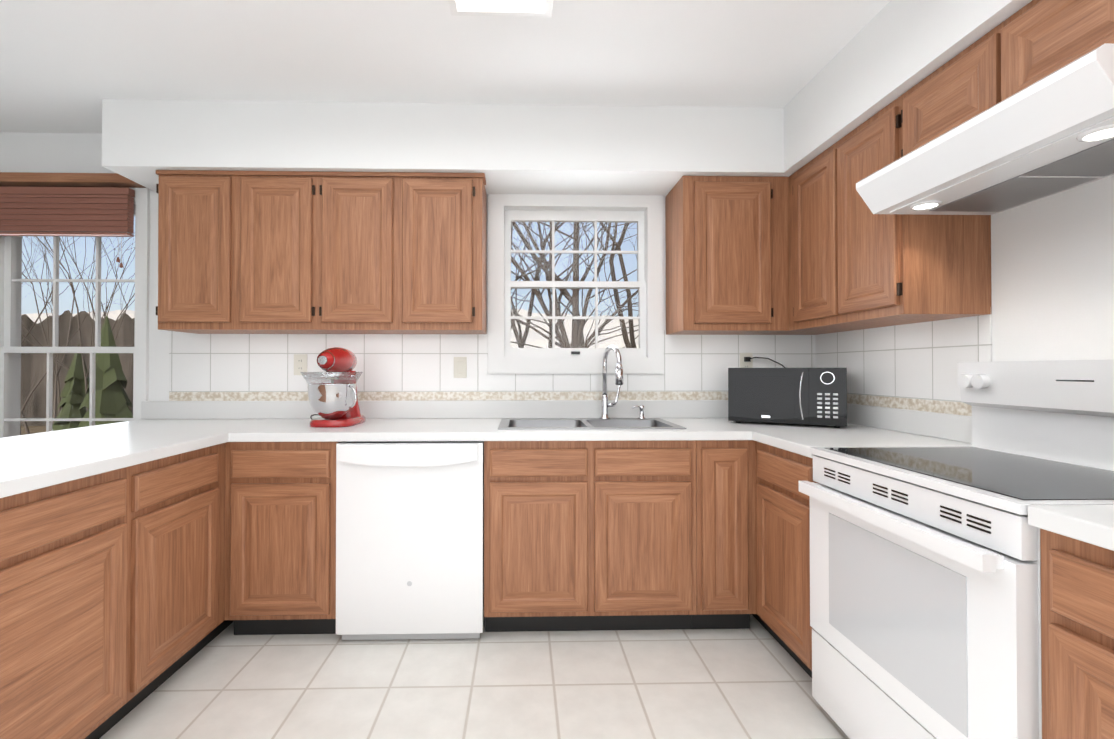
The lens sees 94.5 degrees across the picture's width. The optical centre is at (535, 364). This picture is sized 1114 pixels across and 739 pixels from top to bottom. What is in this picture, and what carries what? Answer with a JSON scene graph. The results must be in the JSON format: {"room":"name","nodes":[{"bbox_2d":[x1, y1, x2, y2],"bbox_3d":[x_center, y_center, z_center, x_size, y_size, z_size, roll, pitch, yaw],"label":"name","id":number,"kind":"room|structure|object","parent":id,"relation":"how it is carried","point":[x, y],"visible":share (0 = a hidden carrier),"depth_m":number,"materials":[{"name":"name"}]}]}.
{"room":"kitchen","nodes":[
{"label":"kitchen","id":0,"kind":"room"},
{"bbox_2d":[0,132,665,435],"bbox_3d":[-1.509,-0.030,2.931,6.530,2.490,0.160,0,-1,-1],"label":"wall","id":1,"kind":"structure","parent":0,"point":[53,152],"depth_m":2.84,"materials":[{"name":"white paint"}]},
{"bbox_2d":[0,172,145,187],"bbox_3d":[-2.764,-1.001,2.785,1.295,0.050,0.083,0,-1,-1],"label":"valance","id":2,"kind":"object","parent":1,"relation":"attached to","point":[26,179],"visible":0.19,"depth_m":2.75,"materials":[{"name":"brown wood"}]},
{"bbox_2d":[0,188,149,437],"bbox_3d":[-2.578,-0.088,2.875,0.900,1.765,0.140,0,-1,-1],"label":"window","id":3,"kind":"structure","parent":1,"relation":"in","point":[9,349],"depth_m":2.85,"materials":[{"name":"white paint"}]},
{"bbox_2d":[0,187,134,267],"bbox_3d":[-2.788,-0.473,2.775,1.205,0.959,0.055,0,-1,-1],"label":"window blind","id":4,"kind":"object","parent":3,"relation":"attached to","point":[74,211],"visible":1,"depth_m":2.76,"materials":[{"name":"brown wood"}]},
{"bbox_2d":[156,170,235,333],"bbox_3d":[-1.664,-0.562,2.681,0.380,0.780,0.337,0,-1,-1],"label":"upper cabinet","id":5,"kind":"object","parent":1,"relation":"attached to","point":[197,208],"depth_m":2.52,"materials":[{"name":"brown wood"}]},
{"bbox_2d":[236,171,319,333],"bbox_3d":[-1.276,-0.562,2.690,0.395,0.780,0.337,0,-1,-1],"label":"upper cabinet","id":6,"kind":"object","parent":1,"relation":"attached to","point":[278,252],"depth_m":2.53,"materials":[{"name":"brown wood"}]},
{"bbox_2d":[294,354,306,374],"bbox_3d":[-1.297,-0.001,2.846,0.072,0.116,0.007,0,-1,-1],"label":"electrical outlet","id":7,"kind":"object","parent":1,"relation":"attached to","point":[300,363],"visible":0.98,"depth_m":2.84,"materials":[{"name":"white plastic"}]},
{"bbox_2d":[316,172,399,333],"bbox_3d":[-0.881,-0.562,2.700,0.395,0.780,0.337,0,-1,-1],"label":"upper cabinet","id":8,"kind":"object","parent":1,"relation":"attached to","point":[358,272],"depth_m":2.54,"materials":[{"name":"brown wood"}]},
{"bbox_2d":[400,172,486,333],"bbox_3d":[-0.476,-0.562,2.710,0.417,0.780,0.337,0,-1,-1],"label":"upper cabinet","id":9,"kind":"object","parent":1,"relation":"attached to","point":[443,216],"depth_m":2.55,"materials":[{"name":"brown wood"}]},
{"bbox_2d":[454,357,466,377],"bbox_3d":[-0.417,0.014,2.867,0.072,0.116,0.008,0,-1,-1],"label":"light switch","id":10,"kind":"object","parent":1,"relation":"attached to","point":[460,367],"visible":1,"depth_m":2.87,"materials":[{"name":"white plastic"}]},
{"bbox_2d":[169,330,812,400],"bbox_3d":[-0.208,0.035,2.880,3.609,0.460,0.006,0,-1,-1],"label":"backsplash","id":11,"kind":"structure","parent":1,"relation":"attached to","point":[202,367],"depth_m":2.87,"materials":[{"name":"white tile"}]},
{"bbox_2d":[488,194,663,373],"bbox_3d":[0.227,-0.462,2.948,0.983,1.025,0.140,0,-1,-1],"label":"window","id":12,"kind":"structure","parent":1,"relation":"in","point":[645,214],"depth_m":2.89,"materials":[{"name":"white paint"}]},
{"bbox_2d":[665,176,788,334],"bbox_3d":[1.010,-0.562,2.748,0.538,0.780,0.337,0,-1,-1],"label":"upper cabinet","id":13,"kind":"object","parent":1,"relation":"attached to","point":[727,255],"visible":1,"depth_m":2.58,"materials":[{"name":"brown wood"}]},
{"bbox_2d":[740,353,752,367],"bbox_3d":[1.192,-0.010,2.908,0.072,0.116,0.007,0,-1,-1],"label":"electrical outlet","id":14,"kind":"object","parent":1,"relation":"attached to","point":[743,364],"visible":0.71,"depth_m":2.91,"materials":[{"name":"white"}]},
{"bbox_2d":[744,357,784,367],"bbox_3d":[1.275,-0.009,2.854,0.192,0.071,0.104,0,-1,-1],"label":"cord","id":15,"kind":"object","parent":14,"relation":"attached to","point":[747,359],"visible":0.88,"depth_m":2.87,"materials":[{"name":"black plastic"}]},
{"bbox_2d":[0,0,890,133],"bbox_3d":[-1.440,-1.350,0.164,6.530,0.100,5.720,0,-1,-1],"label":"ceiling","id":16,"kind":"structure","parent":0,"point":[67,66],"depth_m":2.11,"materials":[{"name":"white paint"}]},
{"bbox_2d":[448,0,552,16],"bbox_3d":[-0.099,-1.237,1.121,0.340,0.108,1.250,0,-1,-1],"label":"ceiling light fixture","id":17,"kind":"object","parent":16,"relation":"attached to","point":[526,8],"visible":1,"depth_m":1.70,"materials":[{"name":"white paint"}]},
{"bbox_2d":[102,0,1031,196],"bbox_3d":[-0.181,-1.138,0.193,3.690,0.323,5.400,0,-1,-1],"label":"soffit beam","id":18,"kind":"structure","parent":16,"relation":"attached to","point":[889,52],"depth_m":2.51,"materials":[{"name":"white paint"}]},
{"bbox_2d":[100,609,849,738],"bbox_3d":[-1.440,1.240,0.141,6.530,0.100,5.720,0,-1,-1],"label":"floor","id":19,"kind":"structure","parent":0,"point":[754,681],"depth_m":1.91,"materials":[{"name":"tile"}]},
{"bbox_2d":[0,464,139,738],"bbox_3d":[-1.626,0.764,1.356,0.639,0.874,0.630,0,-1,-1],"label":"base cabinet","id":20,"kind":"object","parent":19,"relation":"on","point":[112,598],"depth_m":1.46,"materials":[{"name":"brown wood"}]},
{"bbox_2d":[140,443,223,702],"bbox_3d":[-1.639,0.769,1.910,0.639,0.874,0.480,0,-1,-1],"label":"base cabinet","id":21,"kind":"object","parent":19,"relation":"on","point":[182,495],"depth_m":1.92,"materials":[{"name":"brown wood"}]},
{"bbox_2d":[224,443,233,628],"bbox_3d":[-1.654,0.774,2.494,0.639,0.874,0.688,0,-1,-1],"label":"base cabinet","id":22,"kind":"object","parent":19,"relation":"on","point":[226,622],"depth_m":2.23,"materials":[{"name":"brown wood"}]},
{"bbox_2d":[0,428,231,497],"bbox_3d":[-1.699,0.303,1.128,0.822,0.040,2.130,0,-1,-1],"label":"countertop","id":23,"kind":"structure","parent":22,"relation":"on","point":[158,430],"depth_m":1.75,"materials":[{"name":"white laminate"}]},
{"bbox_2d":[80,400,849,441],"bbox_3d":[-0.271,0.266,2.553,3.748,0.140,0.648,0,-1,-1],"label":"countertop","id":24,"kind":"structure","parent":22,"relation":"on","point":[411,420],"depth_m":2.80,"materials":[{"name":"white laminate"}]},
{"bbox_2d":[301,347,365,427],"bbox_3d":[-0.999,0.103,2.546,0.318,0.383,0.402,0,-1,-1],"label":"stand mixer","id":25,"kind":"object","parent":24,"relation":"on","point":[334,402],"visible":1,"depth_m":2.43,"materials":[{"name":"red metal"}]},
{"bbox_2d":[498,418,685,429],"bbox_3d":[0.255,0.378,2.572,0.860,0.176,0.468,0,-1,-1],"label":"sink","id":26,"kind":"object","parent":24,"relation":"in","point":[571,423],"visible":0.29,"depth_m":2.72,"materials":[{"name":"silver metal"}]},
{"bbox_2d":[599,345,645,418],"bbox_3d":[0.473,0.093,2.703,0.252,0.394,0.208,0,-1,-1],"label":"faucet","id":27,"kind":"object","parent":24,"relation":"on","point":[605,404],"visible":1,"depth_m":2.76,"materials":[{"name":"silver metal"}]},
{"bbox_2d":[728,368,846,427],"bbox_3d":[1.268,0.155,2.593,0.515,0.280,0.297,0,-1,31],"label":"microwave","id":28,"kind":"object","parent":24,"relation":"on","point":[812,396],"visible":1,"depth_m":2.47,"materials":[{"name":"black plastic"}]},
{"bbox_2d":[225,442,339,634],"bbox_3d":[-1.113,0.774,2.538,0.483,0.874,0.627,0,-1,-1],"label":"base cabinet","id":29,"kind":"object","parent":19,"relation":"on","point":[280,538],"visible":0.85,"depth_m":2.23,"materials":[{"name":"brown wood"}]},
{"bbox_2d":[336,441,483,639],"bbox_3d":[-0.551,0.774,2.520,0.632,0.862,0.622,0,-1,-1],"label":"dishwasher","id":30,"kind":"object","parent":19,"relation":"on","point":[409,539],"visible":0.96,"depth_m":2.23,"materials":[{"name":"white metal"}]},
{"bbox_2d":[484,440,696,631],"bbox_3d":[0.239,0.775,2.572,0.942,0.874,0.627,0,-1,-1],"label":"base cabinet","id":31,"kind":"object","parent":19,"relation":"on","point":[589,535],"visible":0.98,"depth_m":2.26,"materials":[{"name":"brown wood"}]},
{"bbox_2d":[691,440,756,628],"bbox_3d":[0.846,0.775,2.587,0.268,0.874,0.627,0,-1,-1],"label":"base cabinet","id":32,"kind":"object","parent":19,"relation":"on","point":[726,549],"visible":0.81,"depth_m":2.28,"materials":[{"name":"brown wood"}]},
{"bbox_2d":[752,441,817,677],"bbox_3d":[1.287,0.773,2.363,0.642,0.874,1.096,0,-1,-1],"label":"base cabinet","id":33,"kind":"object","parent":19,"relation":"on","point":[782,616],"visible":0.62,"depth_m":2.02,"materials":[{"name":"brown wood"}]},
{"bbox_2d":[752,404,989,457],"bbox_3d":[1.288,0.261,2.044,0.655,0.140,0.448,0,-1,-1],"label":"countertop","id":34,"kind":"structure","parent":33,"relation":"on","point":[867,425],"depth_m":2.11,"materials":[{"name":"white laminate"}]},
{"bbox_2d":[799,359,1113,738],"bbox_3d":[1.274,0.594,1.430,0.711,1.215,0.766,0,-1,-1],"label":"range","id":35,"kind":"object","parent":19,"relation":"on","point":[925,592],"visible":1,"depth_m":1.38,"materials":[{"name":"white metal"}]},
{"bbox_2d":[1040,528,1113,738],"bbox_3d":[1.332,0.757,0.553,0.642,0.874,0.978,0,-1,-1],"label":"base cabinet","id":36,"kind":"object","parent":19,"relation":"on","point":[1077,624],"visible":0.95,"depth_m":0.96,"materials":[{"name":"brown wood"}]},
{"bbox_2d":[1028,505,1113,550],"bbox_3d":[1.328,0.248,0.542,0.651,0.140,1.008,0,-1,-1],"label":"countertop","id":37,"kind":"structure","parent":36,"relation":"on","point":[1092,524],"depth_m":0.96,"materials":[{"name":"white laminate"}]},
{"bbox_2d":[991,175,1113,470],"bbox_3d":[1.744,-0.054,0.231,0.160,2.490,5.400,0,-1,-1],"label":"wall","id":38,"kind":"structure","parent":0,"point":[1052,277],"depth_m":1.61,"materials":[{"name":"white paint"}]},
{"bbox_2d":[762,95,991,334],"bbox_3d":[1.440,-0.565,2.378,0.337,0.780,1.098,0,-1,-1],"label":"upper cabinet","id":39,"kind":"object","parent":38,"relation":"attached to","point":[855,263],"visible":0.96,"depth_m":1.99,"materials":[{"name":"brown wood"}]},
{"bbox_2d":[813,307,991,415],"bbox_3d":[1.607,0.030,2.367,0.006,0.460,1.080,0,-1,-1],"label":"backsplash","id":40,"kind":"structure","parent":38,"relation":"attached to","point":[913,366],"depth_m":2.21,"materials":[{"name":"white tile"}]},
{"bbox_2d":[901,0,1113,156],"bbox_3d":[1.463,-0.812,1.446,0.337,0.303,0.766,0,-1,-1],"label":"upper cabinet","id":41,"kind":"object","parent":38,"relation":"attached to","point":[1030,43],"visible":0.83,"depth_m":1.42,"materials":[{"name":"brown wood"}]},
{"bbox_2d":[856,43,1113,214],"bbox_3d":[1.385,-0.591,1.443,0.488,0.133,0.762,0,-1,-1],"label":"range hood","id":42,"kind":"object","parent":41,"relation":"attached to","point":[1051,134],"visible":1,"depth_m":1.37,"materials":[{"name":"white metal"}]},
{"label":"outside","id":43,"kind":"structure","parent":0,"visible":0},
{"bbox_2d":[21,426,45,434],"bbox_3d":[-36.998,5.221,82.452,250.000,0.200,159.000,0,-1,-1],"label":"ground","id":44,"kind":"structure","parent":43,"point":[34,429],"depth_m":37.59,"materials":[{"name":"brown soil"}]},
{"bbox_2d":[20,233,134,433],"bbox_3d":[-21.713,-3.156,22.996,20.569,15.518,22.880,0,-1,-1],"label":"trees","id":45,"kind":"object","parent":44,"relation":"on","point":[61,364],"depth_m":18.71,"materials":[{"name":"brown plant"}]},
{"bbox_2d":[52,315,132,430],"bbox_3d":[-11.977,1.690,13.912,8.152,5.644,1.991,0,-1,44],"label":"trees","id":46,"kind":"object","parent":44,"relation":"on","point":[104,401],"depth_m":11.60,"materials":[{"name":"green plant"}]},
{"bbox_2d":[511,222,638,347],"bbox_3d":[1.901,-4.523,15.787,23.541,18.144,25.303,0,-1,-1],"label":"trees","id":47,"kind":"object","parent":44,"relation":"on","point":[579,325],"depth_m":9.06,"materials":[{"name":"brown plant"}]},
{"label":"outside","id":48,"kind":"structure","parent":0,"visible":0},
{"bbox_2d":[20,310,134,425],"bbox_3d":[-55.438,0.178,39.525,81.000,9.123,0.001,0,-1,-1],"label":"fence","id":49,"kind":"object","parent":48,"point":[28,368],"depth_m":39.98,"materials":[{"name":"brown wood"}]},
{"bbox_2d":[21,309,638,347],"bbox_3d":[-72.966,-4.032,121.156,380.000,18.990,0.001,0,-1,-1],"label":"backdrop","id":50,"kind":"structure","parent":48,"point":[530,339],"depth_m":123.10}
]}

